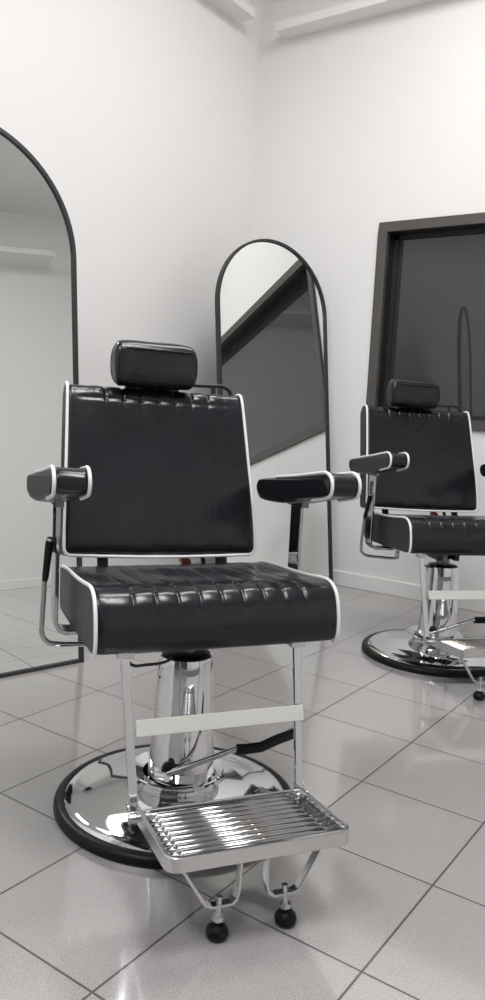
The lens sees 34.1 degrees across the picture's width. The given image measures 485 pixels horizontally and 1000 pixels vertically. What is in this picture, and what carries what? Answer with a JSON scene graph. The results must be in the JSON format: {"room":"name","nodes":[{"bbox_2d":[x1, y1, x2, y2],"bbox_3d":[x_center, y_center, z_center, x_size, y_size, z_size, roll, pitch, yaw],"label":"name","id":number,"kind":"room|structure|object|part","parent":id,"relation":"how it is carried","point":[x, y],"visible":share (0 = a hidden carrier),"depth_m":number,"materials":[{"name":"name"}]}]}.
{"room":"salon","nodes":[
{"label":"salon","id":0,"kind":"room"},
{"bbox_2d":[0,0,264,566],"bbox_3d":[-1.792,-1.220,2.364,0.102,3.698,6.269,8,8,35],"label":"wall","id":1,"kind":"structure","parent":0,"point":[142,116],"depth_m":4.03,"materials":[{"name":"white paint"}]},
{"bbox_2d":[191,557,214,563],"bbox_3d":[-1.843,0.579,2.531,0.015,0.085,6.253,8,8,35],"label":"baseboard","id":2,"kind":"structure","parent":1,"relation":"attached to","point":[211,559],"depth_m":4.82,"materials":[{"name":"white paint"}]},
{"bbox_2d":[206,0,255,22],"bbox_3d":[-1.704,-2.546,2.034,0.128,0.047,6.001,8,8,35],"label":"trim","id":3,"kind":"structure","parent":1,"relation":"attached to","point":[238,11],"depth_m":4.37,"materials":[{"name":"white paint"}]},
{"bbox_2d":[0,585,484,999],"bbox_3d":[0.393,0.917,0.992,5.485,0.001,6.269,8,8,35],"label":"floor","id":4,"kind":"structure","parent":0,"point":[396,911],"depth_m":1.77,"materials":[{"name":"tile"}]},
{"bbox_2d":[0,127,83,677],"bbox_3d":[-0.991,-0.349,2.773,0.872,1.964,0.315,-3,9,-41],"label":"arched floor mirror","id":5,"kind":"object","parent":4,"relation":"on","point":[39,314],"visible":0.84,"depth_m":2.89,"materials":[{"name":"grey mirror"}]},
{"bbox_2d":[27,340,361,941],"bbox_3d":[-0.123,0.196,1.880,0.707,1.173,0.987,0,7,-21],"label":"barber chair","id":6,"kind":"object","parent":4,"relation":"on","point":[149,468],"visible":1,"depth_m":1.92,"materials":[{"name":"black leather"}]},
{"bbox_3d":[-0.458,-0.036,1.788,0.014,0.101,0.444,0,7,-21],"label":"panel","id":7,"kind":"part","parent":6,"relation":"part of","materials":[{"name":"black leather"}]},
{"bbox_3d":[-0.401,0.267,1.938,0.192,0.202,0.022,-1,8,-31],"label":"recline lever","id":8,"kind":"part","parent":6,"relation":"part of","materials":[{"name":"silver metal"}]},
{"bbox_3d":[-0.399,0.160,1.902,0.110,0.320,0.061,0,7,-21],"label":"arm post","id":9,"kind":"part","parent":6,"relation":"part of","materials":[{"name":"silver metal"}]},
{"bbox_3d":[-0.425,-0.036,1.802,0.068,0.111,0.452,0,7,-21],"label":"armrest","id":10,"kind":"part","parent":6,"relation":"part of","materials":[{"name":"black leather"}]},
{"bbox_3d":[-0.476,-0.083,2.116,0.020,0.448,0.194,1,7,-14],"label":"panel","id":11,"kind":"part","parent":6,"relation":"part of","materials":[{"name":"black plastic"}]},
{"bbox_3d":[-0.380,0.233,1.819,0.011,0.143,0.474,0,7,-21],"label":"panel","id":12,"kind":"part","parent":6,"relation":"part of","materials":[{"name":"black plastic"}]},
{"bbox_3d":[-0.238,-0.077,2.210,0.534,0.462,0.203,0,7,-21],"label":"backrest","id":13,"kind":"part","parent":6,"relation":"part of","materials":[{"name":"black leather"}]},
{"bbox_3d":[-0.168,0.723,2.012,0.561,0.044,0.561,0,7,-21],"label":"plate","id":14,"kind":"part","parent":6,"relation":"part of","materials":[{"name":"silver metal"}]},
{"bbox_3d":[-0.126,0.235,1.915,0.551,0.150,0.495,0,7,-21],"label":"seat","id":15,"kind":"part","parent":6,"relation":"part of","materials":[{"name":"black leather"}]},
{"bbox_3d":[0.000,-0.072,2.302,0.020,0.449,0.194,-1,7,-28],"label":"panel","id":16,"kind":"part","parent":6,"relation":"part of","materials":[{"name":"white plastic"}]},
{"bbox_3d":[0.122,-0.031,2.014,0.014,0.101,0.444,0,7,-21],"label":"panel","id":17,"kind":"part","parent":6,"relation":"part of","materials":[{"name":"black leather"}]},
{"bbox_3d":[0.088,0.164,2.092,0.117,0.320,0.061,0,7,-21],"label":"arm post","id":18,"kind":"part","parent":6,"relation":"part of","materials":[{"name":"silver metal"}]},
{"bbox_3d":[0.155,-0.031,2.027,0.068,0.111,0.452,0,7,-21],"label":"armrest","id":19,"kind":"part","parent":6,"relation":"part of","materials":[{"name":"black leather"}]},
{"bbox_2d":[215,239,332,580],"bbox_3d":[0.172,-0.442,4.312,0.762,1.919,0.315,-2,8,-37],"label":"arched floor mirror","id":20,"kind":"object","parent":4,"relation":"on","point":[271,315],"visible":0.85,"depth_m":4.30,"materials":[{"name":"grey mirror"}]},
{"bbox_2d":[349,379,484,700],"bbox_3d":[0.853,0.088,3.257,0.707,1.173,0.987,2,7,-13],"label":"barber chair","id":21,"kind":"object","parent":4,"relation":"on","point":[414,457],"visible":1,"depth_m":3.37,"materials":[{"name":"black leather"}]},
{"bbox_3d":[0.545,-0.194,3.546,0.020,0.448,0.194,2,7,-5],"label":"panel","id":22,"kind":"part","parent":21,"relation":"part of","materials":[{"name":"black plastic"}]},
{"bbox_3d":[0.513,-0.150,3.219,0.014,0.101,0.444,2,7,-13],"label":"panel","id":23,"kind":"part","parent":21,"relation":"part of","materials":[{"name":"black leather"}]},
{"bbox_3d":[0.585,0.048,3.321,0.110,0.320,0.061,2,7,-13],"label":"arm post","id":24,"kind":"part","parent":21,"relation":"part of","materials":[{"name":"silver metal"}]},
{"bbox_3d":[0.586,0.156,3.356,0.192,0.202,0.022,0,7,-22],"label":"recline lever","id":25,"kind":"part","parent":21,"relation":"part of","materials":[{"name":"silver metal"}]},
{"bbox_3d":[0.547,-0.149,3.227,0.068,0.111,0.452,2,7,-13],"label":"armrest","id":26,"kind":"part","parent":21,"relation":"part of","materials":[{"name":"black leather"}]},
{"bbox_3d":[0.589,0.121,3.236,0.011,0.143,0.474,2,7,-13],"label":"panel","id":27,"kind":"part","parent":21,"relation":"part of","materials":[{"name":"black leather"}]},
{"bbox_3d":[0.794,-0.183,3.603,0.534,0.462,0.203,2,7,-13],"label":"backrest","id":28,"kind":"part","parent":21,"relation":"part of","materials":[{"name":"black leather"}]},
{"bbox_3d":[0.820,0.616,3.391,0.561,0.044,0.561,2,7,-13],"label":"plate","id":29,"kind":"part","parent":21,"relation":"part of","materials":[{"name":"silver metal"}]},
{"bbox_3d":[0.855,0.128,3.292,0.551,0.150,0.495,2,7,-13],"label":"seat","id":30,"kind":"part","parent":21,"relation":"part of","materials":[{"name":"black leather"}]},
{"bbox_3d":[1.120,-0.133,3.354,0.014,0.101,0.444,2,7,-13],"label":"panel","id":31,"kind":"part","parent":21,"relation":"part of","materials":[{"name":"black leather"}]},
{"bbox_2d":[252,0,484,590],"bbox_3d":[2.325,-1.122,3.385,5.689,3.698,0.119,8,8,35],"label":"wall","id":32,"kind":"structure","parent":0,"point":[363,124],"depth_m":4.46,"materials":[{"name":"white paint"}]},
{"bbox_2d":[276,0,437,39],"bbox_3d":[2.395,-2.430,3.085,5.312,0.047,0.123,8,8,35],"label":"trim","id":33,"kind":"structure","parent":32,"relation":"attached to","point":[357,10],"depth_m":4.35,"materials":[{"name":"white paint"}]},
{"bbox_2d":[333,570,484,612],"bbox_3d":[2.192,0.675,3.537,5.485,0.085,0.015,8,8,35],"label":"baseboard","id":34,"kind":"structure","parent":32,"relation":"attached to","point":[358,581],"depth_m":4.48,"materials":[{"name":"white paint"}]},
{"bbox_2d":[366,212,484,430],"bbox_3d":[1.973,-0.824,3.641,2.974,1.109,0.128,8,8,35],"label":"window","id":35,"kind":"structure","parent":32,"relation":"in","point":[428,313],"depth_m":4.33,"materials":[{"name":"brown metal"}]},
{"bbox_3d":[2.005,-0.827,3.686,2.813,0.953,0.008,8,8,35],"label":"pane","id":36,"kind":"part","parent":35,"relation":"part of","materials":[{"name":"clear glass"}]}
]}

